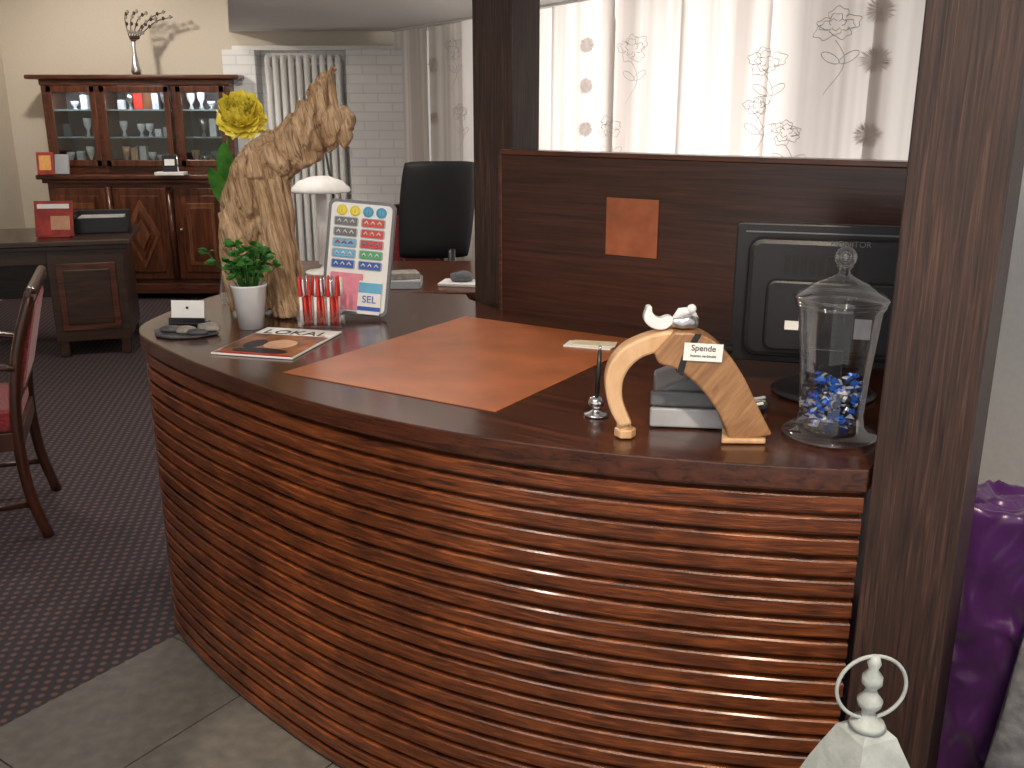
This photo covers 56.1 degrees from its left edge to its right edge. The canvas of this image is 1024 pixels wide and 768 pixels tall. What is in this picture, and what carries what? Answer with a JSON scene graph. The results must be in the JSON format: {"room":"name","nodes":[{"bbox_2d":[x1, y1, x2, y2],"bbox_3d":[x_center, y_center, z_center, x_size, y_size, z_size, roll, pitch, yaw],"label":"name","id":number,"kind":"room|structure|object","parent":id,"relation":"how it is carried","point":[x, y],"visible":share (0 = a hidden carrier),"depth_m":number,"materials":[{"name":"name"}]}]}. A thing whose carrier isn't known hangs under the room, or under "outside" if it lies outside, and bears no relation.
{"room":"hotel lobby","nodes":[
{"label":"hotel lobby","id":0,"kind":"room"},
{"bbox_2d":[0,47,25,300],"bbox_3d":[-4.410,-0.834,3.767,0.100,2.700,9.800,0,16,0],"label":"wall","id":1,"kind":"structure","parent":0,"point":[11,205],"depth_m":8.30,"materials":[{"name":"beige paint"}]},
{"bbox_2d":[0,294,217,767],"bbox_3d":[0.075,0.503,4.181,9.050,0.100,9.750,0,16,0],"label":"floor","id":2,"kind":"structure","parent":0,"point":[80,602],"depth_m":3.76,"materials":[{"name":"carpet"}]},
{"bbox_2d":[0,265,61,537],"bbox_3d":[-2.123,0.084,3.708,0.673,0.979,0.632,-6,17,-20],"label":"wooden armchair","id":3,"kind":"object","parent":2,"relation":"on","point":[18,412],"visible":1,"depth_m":3.61,"materials":[{"name":"brown wood"}]},
{"bbox_2d":[20,286,42,389],"bbox_3d":[-1.880,-0.192,3.725,0.050,0.340,0.440,8,12,-24],"label":"cushion","id":4,"kind":"object","parent":3,"relation":"on","point":[31,338],"depth_m":3.59,"materials":[{"name":"red fabric"}]},
{"bbox_2d":[0,225,139,356],"bbox_3d":[-3.390,-0.606,6.436,1.700,0.772,0.800,-5,17,-15],"label":"writing desk","id":5,"kind":"object","parent":2,"relation":"on","point":[90,282],"visible":0.98,"depth_m":6.26,"materials":[{"name":"brown wood"}]},
{"bbox_2d":[34,201,73,237],"bbox_3d":[-2.979,-1.071,6.239,0.240,0.228,0.080,-2,16,-5],"label":"box","id":6,"kind":"object","parent":5,"relation":"on","point":[53,219],"visible":1,"depth_m":6.24,"materials":[{"name":"red cardboard"}]},
{"bbox_2d":[50,216,69,229],"bbox_3d":[-2.939,-1.048,6.247,0.120,0.090,0.004,-2,5,-6],"label":"photo","id":7,"kind":"object","parent":6,"relation":"attached to","point":[57,222],"depth_m":6.24},
{"bbox_2d":[73,209,131,233],"bbox_3d":[-2.800,-1.116,6.569,0.340,0.130,0.261,-5,17,-15],"label":"tray","id":8,"kind":"object","parent":5,"relation":"on","point":[103,220],"visible":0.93,"depth_m":6.47,"materials":[{"name":"black plastic"}]},
{"bbox_2d":[73,210,78,218],"bbox_3d":[-2.959,-1.103,6.526,0.010,0.130,0.260,-5,17,-15],"label":"tray","id":9,"kind":"object","parent":8,"relation":"on","point":[76,214],"depth_m":6.48,"materials":[{"name":"black plastic"}]},
{"bbox_2d":[79,209,127,215],"bbox_3d":[-2.834,-1.150,6.685,0.340,0.130,0.010,-5,17,-15],"label":"tray","id":10,"kind":"object","parent":8,"relation":"on","point":[103,211],"depth_m":6.66,"materials":[{"name":"black plastic"}]},
{"bbox_2d":[125,209,131,229],"bbox_3d":[-2.641,-1.129,6.613,0.010,0.130,0.260,-5,17,-15],"label":"tray","id":11,"kind":"object","parent":8,"relation":"on","point":[128,225],"depth_m":6.55,"materials":[{"name":"black plastic"}]},
{"bbox_2d":[24,75,243,293],"bbox_3d":[-3.090,-1.668,8.184,1.740,1.838,0.570,0,16,0],"label":"display cabinet","id":12,"kind":"object","parent":2,"relation":"on","point":[115,131],"visible":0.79,"depth_m":8.02,"materials":[{"name":"brown wood"}]},
{"bbox_2d":[66,152,74,159],"bbox_3d":[-3.748,-1.924,8.168,0.068,0.098,0.066,0,16,0],"label":"cup","id":13,"kind":"object","parent":12,"relation":"on","point":[71,154],"depth_m":8.14,"materials":[{"name":"white ceramic"}]},
{"bbox_2d":[70,101,78,108],"bbox_3d":[-3.663,-2.337,8.047,0.068,0.066,0.066,0,16,0],"label":"cup","id":14,"kind":"object","parent":12,"relation":"on","point":[75,103],"depth_m":8.03,"materials":[{"name":"white ceramic"}]},
{"bbox_2d":[82,118,90,135],"bbox_3d":[-3.577,-2.166,8.097,0.068,0.150,0.066,0,16,0],"label":"cup","id":15,"kind":"object","parent":12,"relation":"on","point":[86,121],"depth_m":8.07,"materials":[{"name":"white ceramic"}]},
{"bbox_2d":[86,146,94,159],"bbox_3d":[-3.577,-1.946,8.161,0.068,0.143,0.066,0,16,0],"label":"cup","id":16,"kind":"object","parent":12,"relation":"on","point":[90,149],"depth_m":8.13,"materials":[{"name":"white ceramic"}]},
{"bbox_2d":[35,173,207,179],"bbox_3d":[-3.090,-1.777,8.158,1.660,0.040,0.560,0,16,0],"label":"countertop","id":17,"kind":"structure","parent":12,"relation":"on","point":[72,176],"depth_m":7.89,"materials":[{"name":"brown wood"}]},
{"bbox_2d":[36,152,69,174],"bbox_3d":[-3.756,-1.810,7.871,0.249,0.179,0.098,-3,17,-11],"label":"brochures","id":18,"kind":"object","parent":17,"relation":"on","point":[45,160],"visible":1,"depth_m":7.84,"materials":[{"name":"red paper"}]},
{"bbox_2d":[38,155,50,169],"bbox_3d":[-3.808,-1.802,7.826,0.090,0.120,0.005,-3,5,-11],"label":"picture","id":19,"kind":"object","parent":18,"relation":"attached to","point":[44,160],"depth_m":7.82},
{"bbox_2d":[154,155,187,174],"bbox_3d":[-2.780,-1.782,7.813,0.240,0.160,0.100,0,16,0],"label":"ornament","id":20,"kind":"object","parent":17,"relation":"on","point":[170,165],"visible":1,"depth_m":7.82,"materials":[{"name":"white paper"}]},
{"bbox_2d":[119,121,127,135],"bbox_3d":[-3.272,-2.154,8.101,0.068,0.126,0.066,0,16,0],"label":"cup","id":21,"kind":"object","parent":12,"relation":"on","point":[123,124],"depth_m":8.08,"materials":[{"name":"white ceramic"}]},
{"bbox_2d":[122,146,130,159],"bbox_3d":[-3.272,-1.946,8.161,0.068,0.144,0.066,0,16,0],"label":"cup","id":22,"kind":"object","parent":12,"relation":"on","point":[126,149],"depth_m":8.13,"materials":[{"name":"beige ceramic"}]},
{"bbox_2d":[125,93,132,108],"bbox_3d":[-3.199,-2.367,8.039,0.068,0.128,0.066,0,16,0],"label":"cup","id":23,"kind":"object","parent":12,"relation":"on","point":[129,96],"depth_m":8.01,"materials":[{"name":"silver metal"}]},
{"bbox_2d":[54,109,218,110],"bbox_3d":[-3.090,-2.311,8.097,1.480,0.012,0.280,0,16,0],"label":"glass shelf","id":24,"kind":"object","parent":12,"relation":"attached to","point":[54,109],"depth_m":7.96,"materials":[{"name":"clear glass"}]},
{"bbox_2d":[58,136,221,137],"bbox_3d":[-3.090,-2.099,8.158,1.480,0.012,0.280,0,16,0],"label":"glass shelf","id":25,"kind":"object","parent":12,"relation":"attached to","point":[58,136],"depth_m":8.07,"materials":[{"name":"clear glass"}]},
{"bbox_2d":[137,124,144,135],"bbox_3d":[-3.127,-2.143,8.104,0.068,0.103,0.066,0,16,0],"label":"cup","id":26,"kind":"object","parent":12,"relation":"on","point":[141,127],"depth_m":8.08,"materials":[{"name":"white ceramic"}]},
{"bbox_2d":[124,9,172,74],"bbox_3d":[-2.955,-2.797,7.864,0.373,0.504,0.098,-5,17,-16],"label":"vase","id":27,"kind":"object","parent":12,"relation":"on","point":[135,69],"visible":1,"depth_m":7.82,"materials":[{"name":"silver metal"}]},
{"bbox_2d":[146,123,153,135],"bbox_3d":[-3.054,-2.144,8.104,0.068,0.105,0.066,0,16,0],"label":"cup","id":28,"kind":"object","parent":12,"relation":"on","point":[149,126],"depth_m":8.08,"materials":[{"name":"white ceramic"}]},
{"bbox_2d":[148,152,156,159],"bbox_3d":[-3.054,-1.923,8.168,0.068,0.097,0.066,0,16,0],"label":"cup","id":29,"kind":"object","parent":12,"relation":"on","point":[152,155],"depth_m":8.14,"materials":[{"name":"white ceramic"}]},
{"bbox_2d":[160,92,164,108],"bbox_3d":[-2.908,-2.370,8.038,0.068,0.135,0.066,0,16,0],"label":"cup","id":30,"kind":"object","parent":12,"relation":"on","point":[161,93],"depth_m":8.01,"materials":[{"name":"grey glass"}]},
{"bbox_2d":[186,93,194,108],"bbox_3d":[-2.688,-2.368,8.039,0.068,0.130,0.066,0,16,0],"label":"cup","id":31,"kind":"object","parent":12,"relation":"on","point":[190,96],"depth_m":8.01,"materials":[{"name":"white ceramic"}]},
{"bbox_2d":[191,150,199,159],"bbox_3d":[-2.688,-1.932,8.165,0.068,0.114,0.066,0,16,0],"label":"cup","id":32,"kind":"object","parent":12,"relation":"on","point":[195,153],"depth_m":8.14,"materials":[{"name":"brown ceramic"}]},
{"bbox_2d":[196,92,204,108],"bbox_3d":[-2.603,-2.376,8.036,0.068,0.146,0.066,0,16,0],"label":"cup","id":33,"kind":"object","parent":12,"relation":"on","point":[200,95],"depth_m":8.01,"materials":[{"name":"white ceramic"}]},
{"bbox_2d":[198,118,206,135],"bbox_3d":[-2.603,-2.164,8.098,0.068,0.146,0.066,0,16,0],"label":"cup","id":34,"kind":"object","parent":12,"relation":"on","point":[202,121],"depth_m":8.07,"materials":[{"name":"glass"}]},
{"bbox_2d":[202,156,209,159],"bbox_3d":[-2.603,-1.907,8.172,0.068,0.063,0.066,0,16,0],"label":"cup","id":35,"kind":"object","parent":12,"relation":"on","point":[203,157],"depth_m":8.14,"materials":[{"name":"silver metal"}]},
{"bbox_2d":[207,101,215,108],"bbox_3d":[-2.517,-2.337,8.047,0.068,0.066,0.066,0,16,0],"label":"cup","id":36,"kind":"object","parent":12,"relation":"on","point":[211,103],"depth_m":8.02,"materials":[{"name":"white ceramic"}]},
{"bbox_2d":[211,151,217,159],"bbox_3d":[-2.517,-1.927,8.167,0.068,0.104,0.066,0,16,0],"label":"cup","id":37,"kind":"object","parent":12,"relation":"on","point":[214,153],"depth_m":8.13,"materials":[{"name":"grey glass"}]},
{"bbox_2d":[0,633,341,767],"bbox_3d":[-0.712,0.962,2.415,1.255,0.006,1.855,11,19,32],"label":"floor","id":38,"kind":"structure","parent":2,"relation":"on","point":[114,719],"depth_m":2.56,"materials":[{"name":"tile"}]},
{"bbox_2d":[264,55,348,260],"bbox_3d":[-1.735,-1.776,8.263,0.640,2.000,0.148,0,16,0],"label":"radiator","id":39,"kind":"object","parent":2,"relation":"on","point":[288,79],"visible":0.47,"depth_m":8.07,"materials":[{"name":"white metal"}]},
{"bbox_2d":[301,261,474,300],"bbox_3d":[-0.450,-0.206,5.095,1.700,0.752,0.950,0,16,0],"label":"work table","id":40,"kind":"object","parent":2,"relation":"on","point":[433,272],"visible":0.03,"depth_m":5.09,"materials":[{"name":"brown wood"}]},
{"bbox_2d":[291,152,350,275],"bbox_3d":[-0.980,-0.880,4.951,0.304,0.621,0.304,0,16,0],"label":"mushroom lamp","id":41,"kind":"object","parent":40,"relation":"on","point":[320,186],"visible":0.77,"depth_m":4.90,"materials":[{"name":"white paint"}]},
{"bbox_2d":[390,269,474,288],"bbox_3d":[-0.399,-0.517,4.691,0.521,0.070,0.218,0,16,0],"label":"boxes","id":42,"kind":"object","parent":40,"relation":"on","point":[400,279],"visible":0.82,"depth_m":4.64,"materials":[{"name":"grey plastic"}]},
{"bbox_2d":[393,204,443,260],"bbox_3d":[-0.794,-0.807,6.776,0.632,0.979,0.673,-5,17,-18],"label":"wooden armchair","id":43,"kind":"object","parent":2,"relation":"on","point":[396,256],"visible":0.04,"depth_m":6.46,"materials":[{"name":"brown wood"}]},
{"bbox_2d":[393,215,436,260],"bbox_3d":[-0.712,-0.988,6.466,0.440,0.340,0.050,-5,31,-18],"label":"cushion","id":44,"kind":"object","parent":43,"relation":"on","point":[396,256],"depth_m":6.47,"materials":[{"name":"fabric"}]},
{"bbox_2d":[398,161,473,260],"bbox_3d":[-0.402,-0.726,5.918,0.593,1.293,0.722,-2,16,-8],"label":"office chair","id":45,"kind":"object","parent":2,"relation":"on","point":[436,204],"visible":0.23,"depth_m":5.57,"materials":[{"name":"black leather"}]},
{"bbox_2d":[472,0,539,308],"bbox_3d":[-0.018,-0.608,3.167,0.154,2.600,0.154,11,19,32],"label":"wooden column","id":46,"kind":"structure","parent":2,"relation":"on","point":[505,33],"depth_m":3.03,"materials":[{"name":"brown wood"}]},
{"bbox_2d":[139,149,907,767],"bbox_3d":[-0.143,0.123,2.680,2.367,1.469,1.178,12,20,35],"label":"reception desk","id":47,"kind":"object","parent":2,"relation":"on","point":[408,538],"visible":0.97,"depth_m":2.14,"materials":[{"name":"brown wood"}]},
{"bbox_2d":[154,322,220,338],"bbox_3d":[-0.934,-0.156,2.733,0.200,0.031,0.115,0,16,0],"label":"pebbles","id":48,"kind":"object","parent":47,"relation":"on","point":[208,328],"visible":1,"depth_m":2.72,"materials":[{"name":"stone"}]},
{"bbox_2d":[168,300,209,324],"bbox_3d":[-0.965,-0.215,2.864,0.110,0.070,0.050,1,16,3],"label":"card holder","id":49,"kind":"object","parent":47,"relation":"on","point":[183,312],"visible":0.94,"depth_m":2.85,"materials":[{"name":"white paper"}]},
{"bbox_2d":[208,89,267,304],"bbox_3d":[-0.859,-0.578,3.030,0.206,0.678,0.162,0,16,0],"label":"flower","id":50,"kind":"object","parent":47,"relation":"on","point":[240,114],"visible":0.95,"depth_m":2.94,"materials":[{"name":"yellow plant"}]},
{"bbox_2d":[198,238,282,329],"bbox_3d":[-0.776,-0.292,2.783,0.239,0.266,0.122,0,16,0],"label":"potted plant","id":51,"kind":"object","parent":47,"relation":"on","point":[249,297],"visible":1,"depth_m":2.76,"materials":[{"name":"green plant"}]},
{"bbox_2d":[211,327,341,359],"bbox_3d":[-0.640,-0.116,2.641,0.235,0.007,0.310,4,17,14],"label":"magazine","id":52,"kind":"object","parent":47,"relation":"on","point":[269,342],"visible":1,"depth_m":2.61,"materials":[{"name":"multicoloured paper"}]},
{"bbox_2d":[213,333,327,356],"bbox_3d":[-0.650,-0.107,2.603,0.228,0.001,0.225,4,17,14],"label":"photo","id":53,"kind":"object","parent":52,"relation":"on","point":[255,344],"depth_m":2.59},
{"bbox_2d":[218,67,355,318],"bbox_3d":[-0.683,-0.568,2.891,0.454,0.736,0.153,4,17,13],"label":"driftwood sculpture","id":54,"kind":"object","parent":47,"relation":"on","point":[256,201],"visible":0.85,"depth_m":2.85,"materials":[{"name":"brown wood"}]},
{"bbox_2d":[298,275,340,325],"bbox_3d":[-0.565,-0.244,2.824,0.131,0.149,0.047,1,16,3],"label":"pens","id":55,"kind":"object","parent":47,"relation":"on","point":[315,308],"visible":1,"depth_m":2.82,"materials":[{"name":"red plastic"}]},
{"bbox_2d":[324,198,396,316],"bbox_3d":[-0.465,-0.389,2.941,0.230,0.354,0.142,1,16,3],"label":"display stand","id":56,"kind":"object","parent":47,"relation":"on","point":[360,237],"visible":0.99,"depth_m":2.91,"materials":[{"name":"grey plastic"}]},
{"bbox_2d":[331,258,354,268],"bbox_3d":[-0.514,-0.365,2.914,0.074,0.028,0.003,6,5,2],"label":"label","id":57,"kind":"object","parent":56,"relation":"on","point":[332,258],"depth_m":2.91,"materials":[{"name":"blue paper"}]},
{"bbox_2d":[331,247,355,258],"bbox_3d":[-0.510,-0.397,2.911,0.074,0.028,0.003,6,5,2],"label":"label","id":58,"kind":"object","parent":56,"relation":"on","point":[333,247],"depth_m":2.91,"materials":[{"name":"blue paper"}]},
{"bbox_2d":[332,237,356,247],"bbox_3d":[-0.507,-0.429,2.909,0.074,0.028,0.003,6,5,2],"label":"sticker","id":59,"kind":"object","parent":56,"relation":"on","point":[333,237],"depth_m":2.91,"materials":[{"name":"blue paper"}]},
{"bbox_2d":[333,226,357,236],"bbox_3d":[-0.504,-0.461,2.906,0.074,0.028,0.003,6,5,2],"label":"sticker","id":60,"kind":"object","parent":56,"relation":"on","point":[334,226],"depth_m":2.90,"materials":[{"name":"grey paper"}]},
{"bbox_2d":[334,216,358,226],"bbox_3d":[-0.501,-0.492,2.903,0.074,0.028,0.003,6,5,2],"label":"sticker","id":61,"kind":"object","parent":56,"relation":"on","point":[335,216],"depth_m":2.90,"materials":[{"name":"grey paper"}]},
{"bbox_2d":[358,261,381,271],"bbox_3d":[-0.431,-0.357,2.911,0.074,0.028,0.003,6,5,2],"label":"label","id":62,"kind":"object","parent":56,"relation":"on","point":[358,261],"depth_m":2.91,"materials":[{"name":"blue paper"}]},
{"bbox_2d":[358,250,382,260],"bbox_3d":[-0.428,-0.389,2.909,0.074,0.028,0.003,6,5,2],"label":"label","id":63,"kind":"object","parent":56,"relation":"on","point":[359,250],"depth_m":2.91,"materials":[{"name":"green paper"}]},
{"bbox_2d":[359,239,383,250],"bbox_3d":[-0.425,-0.421,2.906,0.074,0.028,0.003,6,5,2],"label":"label","id":64,"kind":"object","parent":56,"relation":"on","point":[361,239],"depth_m":2.90,"materials":[{"name":"red paper"}]},
{"bbox_2d":[360,229,384,239],"bbox_3d":[-0.422,-0.453,2.903,0.074,0.028,0.003,6,5,2],"label":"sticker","id":65,"kind":"object","parent":56,"relation":"on","point":[361,229],"depth_m":2.90,"materials":[{"name":"red paper"}]},
{"bbox_2d":[361,218,385,228],"bbox_3d":[-0.419,-0.484,2.900,0.074,0.028,0.003,6,5,2],"label":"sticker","id":66,"kind":"object","parent":56,"relation":"on","point":[362,218],"depth_m":2.90,"materials":[{"name":"red paper"}]},
{"bbox_2d":[139,292,883,492],"bbox_3d":[-0.149,-0.080,2.612,2.386,0.045,1.149,13,21,38],"label":"countertop","id":67,"kind":"structure","parent":47,"relation":"on","point":[549,428],"depth_m":2.06,"materials":[{"name":"brown wood"}]},
{"bbox_2d":[563,340,617,349],"bbox_3d":[0.216,-0.108,2.610,0.137,0.006,0.075,6,17,19],"label":"cards","id":68,"kind":"object","parent":47,"relation":"on","point":[588,344],"visible":1,"depth_m":2.60,"materials":[{"name":"white paper"}]},
{"bbox_2d":[583,346,608,418],"bbox_3d":[0.178,-0.006,2.008,0.054,0.150,0.054,0,16,0],"label":"pen","id":69,"kind":"object","parent":47,"relation":"on","point":[596,402],"visible":1,"depth_m":2.01,"materials":[{"name":"silver metal"}]},
{"bbox_2d":[604,327,770,443],"bbox_3d":[0.342,-0.001,1.862,0.325,0.218,0.078,0,16,2],"label":"sculpture","id":70,"kind":"object","parent":47,"relation":"on","point":[694,353],"visible":1,"depth_m":1.83,"materials":[{"name":"brown wood"}]},
{"bbox_2d":[643,304,698,329],"bbox_3d":[0.304,-0.129,1.827,0.107,0.049,0.041,0,16,0],"label":"ornament","id":71,"kind":"object","parent":70,"relation":"on","point":[684,317],"visible":1,"depth_m":1.82,"materials":[{"name":"white ceramic"}]},
{"bbox_2d":[649,340,733,428],"bbox_3d":[0.374,-0.015,2.003,0.170,0.170,0.182,2,16,7],"label":"telephone","id":72,"kind":"object","parent":47,"relation":"on","point":[677,400],"visible":0.49,"depth_m":1.93,"materials":[{"name":"grey plastic"}]},
{"bbox_2d":[730,221,899,405],"bbox_3d":[0.706,-0.160,2.131,0.430,0.375,0.230,5,17,16],"label":"computer monitor","id":73,"kind":"object","parent":47,"relation":"on","point":[774,261],"visible":0.8,"depth_m":2.13,"materials":[{"name":"black plastic"}]},
{"bbox_2d":[784,255,790,272],"bbox_3d":[0.610,-0.267,2.129,0.012,0.040,0.002,5,17,16],"label":"vent","id":74,"kind":"object","parent":73,"relation":"attached to","point":[787,258],"depth_m":2.13,"materials":[{"name":"black plastic"}]},
{"bbox_2d":[792,255,798,272],"bbox_3d":[0.628,-0.265,2.124,0.012,0.040,0.002,5,17,16],"label":"vent","id":75,"kind":"object","parent":73,"relation":"attached to","point":[796,257],"depth_m":2.12,"materials":[{"name":"black plastic"}]},
{"bbox_2d":[801,255,807,273],"bbox_3d":[0.645,-0.264,2.119,0.012,0.040,0.002,5,17,16],"label":"vent","id":76,"kind":"object","parent":73,"relation":"attached to","point":[804,258],"depth_m":2.12,"materials":[{"name":"black plastic"}]},
{"bbox_2d":[809,256,815,273],"bbox_3d":[0.662,-0.262,2.114,0.012,0.040,0.002,5,17,16],"label":"vent","id":77,"kind":"object","parent":73,"relation":"attached to","point":[812,259],"depth_m":2.11,"materials":[{"name":"black plastic"}]},
{"bbox_2d":[818,256,824,273],"bbox_3d":[0.679,-0.261,2.109,0.012,0.040,0.002,5,17,16],"label":"vent","id":78,"kind":"object","parent":73,"relation":"attached to","point":[821,259],"depth_m":2.11,"materials":[{"name":"black plastic"}]},
{"bbox_2d":[826,256,832,274],"bbox_3d":[0.697,-0.259,2.104,0.012,0.040,0.002,5,17,16],"label":"vent","id":79,"kind":"object","parent":73,"relation":"attached to","point":[830,259],"depth_m":2.10,"materials":[{"name":"black plastic"}]},
{"bbox_2d":[835,257,841,274],"bbox_3d":[0.714,-0.258,2.099,0.012,0.040,0.002,5,17,16],"label":"vent","id":80,"kind":"object","parent":73,"relation":"attached to","point":[838,259],"depth_m":2.10,"materials":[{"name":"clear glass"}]},
{"bbox_2d":[843,257,850,275],"bbox_3d":[0.731,-0.257,2.095,0.012,0.040,0.002,5,17,16],"label":"vent","id":81,"kind":"object","parent":73,"relation":"attached to","point":[847,259],"depth_m":2.09,"materials":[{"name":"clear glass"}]},
{"bbox_2d":[852,257,859,275],"bbox_3d":[0.748,-0.255,2.090,0.012,0.040,0.002,5,17,16],"label":"vent","id":82,"kind":"object","parent":73,"relation":"attached to","point":[855,268],"depth_m":2.09,"materials":[{"name":"black plastic"}]},
{"bbox_2d":[781,246,890,448],"bbox_3d":[0.628,-0.080,1.851,0.182,0.372,0.182,13,21,39],"label":"candy jar","id":83,"kind":"object","parent":47,"relation":"on","point":[832,398],"visible":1,"depth_m":1.86,"materials":[{"name":"clear glass"}]},
{"bbox_2d":[845,0,1023,767],"bbox_3d":[0.753,-0.166,1.648,0.154,2.600,0.154,11,19,32],"label":"wooden column","id":84,"kind":"structure","parent":2,"relation":"on","point":[965,165],"depth_m":1.61,"materials":[{"name":"brown wood"}]},
{"bbox_2d":[937,479,1023,767],"bbox_3d":[1.229,0.645,2.079,0.634,0.787,0.215,11,19,32],"label":"vase","id":85,"kind":"object","parent":2,"relation":"on","point":[990,625],"visible":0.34,"depth_m":2.07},
{"bbox_2d":[983,635,1023,767],"bbox_3d":[1.107,0.779,1.762,0.452,0.708,0.285,11,19,32],"label":"plinth","id":86,"kind":"object","parent":2,"relation":"on","point":[1006,750],"visible":1,"depth_m":1.70,"materials":[{"name":"grey stone"}]},
{"bbox_3d":[0.333,1.158,1.738,0.688,0.006,0.742,0,16,0],"label":"tile","id":87,"kind":"structure","parent":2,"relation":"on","visible":0},
{"bbox_2d":[800,654,909,767],"bbox_3d":[0.571,0.792,1.615,0.184,0.766,0.184,-6,17,-19],"label":"metal lantern","id":88,"kind":"object","parent":87,"relation":"on","point":[863,740],"visible":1,"depth_m":1.52,"materials":[{"name":"paint"}]},
{"bbox_2d":[221,49,265,151],"bbox_3d":[-2.260,-1.803,8.286,0.270,2.040,0.200,0,16,0],"label":"wall pier","id":89,"kind":"object","parent":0,"point":[245,62],"visible":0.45,"depth_m":7.96,"materials":[{"name":"white brick"}]},
{"bbox_2d":[260,51,351,199],"bbox_3d":[-1.600,-1.842,8.420,1.500,2.040,0.060,0,16,0],"label":"brick wall","id":90,"kind":"structure","parent":0,"point":[262,53],"depth_m":8.14,"materials":[{"name":"white brick"}]},
{"bbox_2d":[232,45,393,50],"bbox_3d":[-1.600,-2.833,8.101,1.500,0.040,0.120,0,16,0],"label":"trim","id":91,"kind":"structure","parent":90,"relation":"attached to","point":[255,47],"depth_m":8.04,"materials":[{"name":"white paint"}]},
{"bbox_2d":[0,0,614,227],"bbox_3d":[0.100,-2.190,8.434,9.200,2.700,0.100,0,16,0],"label":"wall","id":92,"kind":"structure","parent":0,"point":[38,37],"depth_m":8.17,"materials":[{"name":"beige paint"}]},
{"bbox_2d":[345,49,404,203],"bbox_3d":[-1.100,-1.803,8.286,0.550,2.040,0.200,0,16,0],"label":"wall pier","id":93,"kind":"object","parent":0,"point":[373,76],"visible":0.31,"depth_m":8.07,"materials":[{"name":"white brick"}]},
{"bbox_2d":[227,0,615,30],"bbox_3d":[-0.100,-2.784,6.715,4.600,0.400,2.850,0,16,0],"label":"ceiling soffit","id":94,"kind":"structure","parent":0,"point":[243,15],"depth_m":6.62,"materials":[{"name":"white paint"}]},
{"bbox_2d":[539,0,925,159],"bbox_3d":[0.916,-1.611,4.967,0.070,0.877,2.844,-9,19,-29],"label":"curtain","id":95,"kind":"object","parent":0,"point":[813,78],"depth_m":4.69,"materials":[{"name":"white fabric"}]},
{"bbox_2d":[579,76,593,95],"bbox_3d":[0.444,-1.781,5.731,0.001,0.120,0.179,-9,19,-29],"label":"print","id":96,"kind":"object","parent":95,"relation":"attached to","point":[586,83],"depth_m":5.74},
{"bbox_2d":[579,36,594,53],"bbox_3d":[0.443,-2.002,5.669,0.001,0.120,0.179,-9,19,-29],"label":"print","id":97,"kind":"object","parent":95,"relation":"attached to","point":[586,43],"depth_m":5.68},
{"bbox_2d":[578,115,621,151],"bbox_3d":[0.515,-1.415,5.708,0.232,0.354,0.400,0,16,0],"label":"print","id":98,"kind":"object","parent":95,"relation":"attached to","point":[594,131],"depth_m":5.69},
{"bbox_2d":[617,34,647,103],"bbox_3d":[0.663,-1.751,5.344,0.003,0.371,0.289,-9,19,-29],"label":"print","id":99,"kind":"object","parent":95,"relation":"attached to","point":[634,87],"depth_m":5.37},
{"bbox_2d":[742,46,805,156],"bbox_3d":[1.222,-1.233,4.486,0.219,0.660,0.378,0,16,0],"label":"print","id":100,"kind":"object","parent":95,"relation":"attached to","point":[773,77],"depth_m":4.51},
{"bbox_2d":[813,0,894,93],"bbox_3d":[1.433,-1.423,4.049,0.224,0.390,0.388,0,16,0],"label":"print","id":101,"kind":"object","parent":95,"relation":"attached to","point":[856,46],"depth_m":4.08},
{"bbox_2d":[854,120,882,148],"bbox_3d":[1.497,-1.052,4.043,0.001,0.120,0.183,-9,19,-29],"label":"print","id":102,"kind":"object","parent":95,"relation":"attached to","point":[869,133],"depth_m":4.04},
{"bbox_2d":[754,396,769,410],"bbox_3d":[0.504,0.041,2.066,0.090,0.025,0.116,0,16,0],"label":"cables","id":103,"kind":"object","parent":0,"point":[759,400],"depth_m":2.06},
{"bbox_2d":[978,169,1023,485],"bbox_3d":[2.186,-0.356,2.302,1.900,2.600,0.100,11,19,32],"label":"wall","id":104,"kind":"structure","parent":0,"point":[1002,459],"depth_m":2.85,"materials":[{"name":"white paint"}]},
{"bbox_3d":[0.075,-2.089,3.428,9.050,0.100,9.750,0,16,0],"label":"ceiling","id":105,"kind":"structure","parent":0,"visible":0},
{"bbox_2d":[391,17,473,162],"bbox_3d":[-0.610,-2.258,7.530,0.070,1.064,1.440,-9,19,-29],"label":"curtain","id":106,"kind":"object","parent":105,"relation":"hanging from","point":[450,64],"depth_m":7.49,"materials":[{"name":"white fabric"}]},
{"bbox_2d":[428,57,437,72],"bbox_3d":[-0.614,-2.471,7.438,0.001,0.141,0.211,-9,19,-29],"label":"print","id":107,"kind":"object","parent":106,"relation":"attached to","point":[434,60],"depth_m":7.46},
{"bbox_2d":[430,111,438,124],"bbox_3d":[-0.609,-2.087,7.541,0.001,0.119,0.167,-9,19,-29],"label":"print","id":108,"kind":"object","parent":106,"relation":"attached to","point":[435,114],"depth_m":7.57},
{"bbox_2d":[445,40,461,86],"bbox_3d":[-0.434,-2.377,7.140,0.003,0.371,0.283,-9,19,-29],"label":"print","id":109,"kind":"object","parent":106,"relation":"attached to","point":[455,46],"depth_m":7.19},
{"bbox_2d":[452,103,468,149],"bbox_3d":[-0.385,-1.919,7.186,0.003,0.351,0.265,-9,19,-29],"label":"print","id":110,"kind":"object","parent":106,"relation":"attached to","point":[462,130],"depth_m":7.19},
{"bbox_3d":[0.986,-0.468,5.911,3.456,0.800,5.806,0,16,0],"label":"window sill","id":111,"kind":"structure","parent":0,"visible":0},
{"bbox_2d":[427,31,430,160],"bbox_3d":[-0.734,-2.382,8.290,0.100,1.550,0.120,-9,19,-29],"label":"mullion","id":112,"kind":"object","parent":111,"relation":"on","point":[427,31],"visible":0.02,"depth_m":8.21,"materials":[{"name":"white paint"}]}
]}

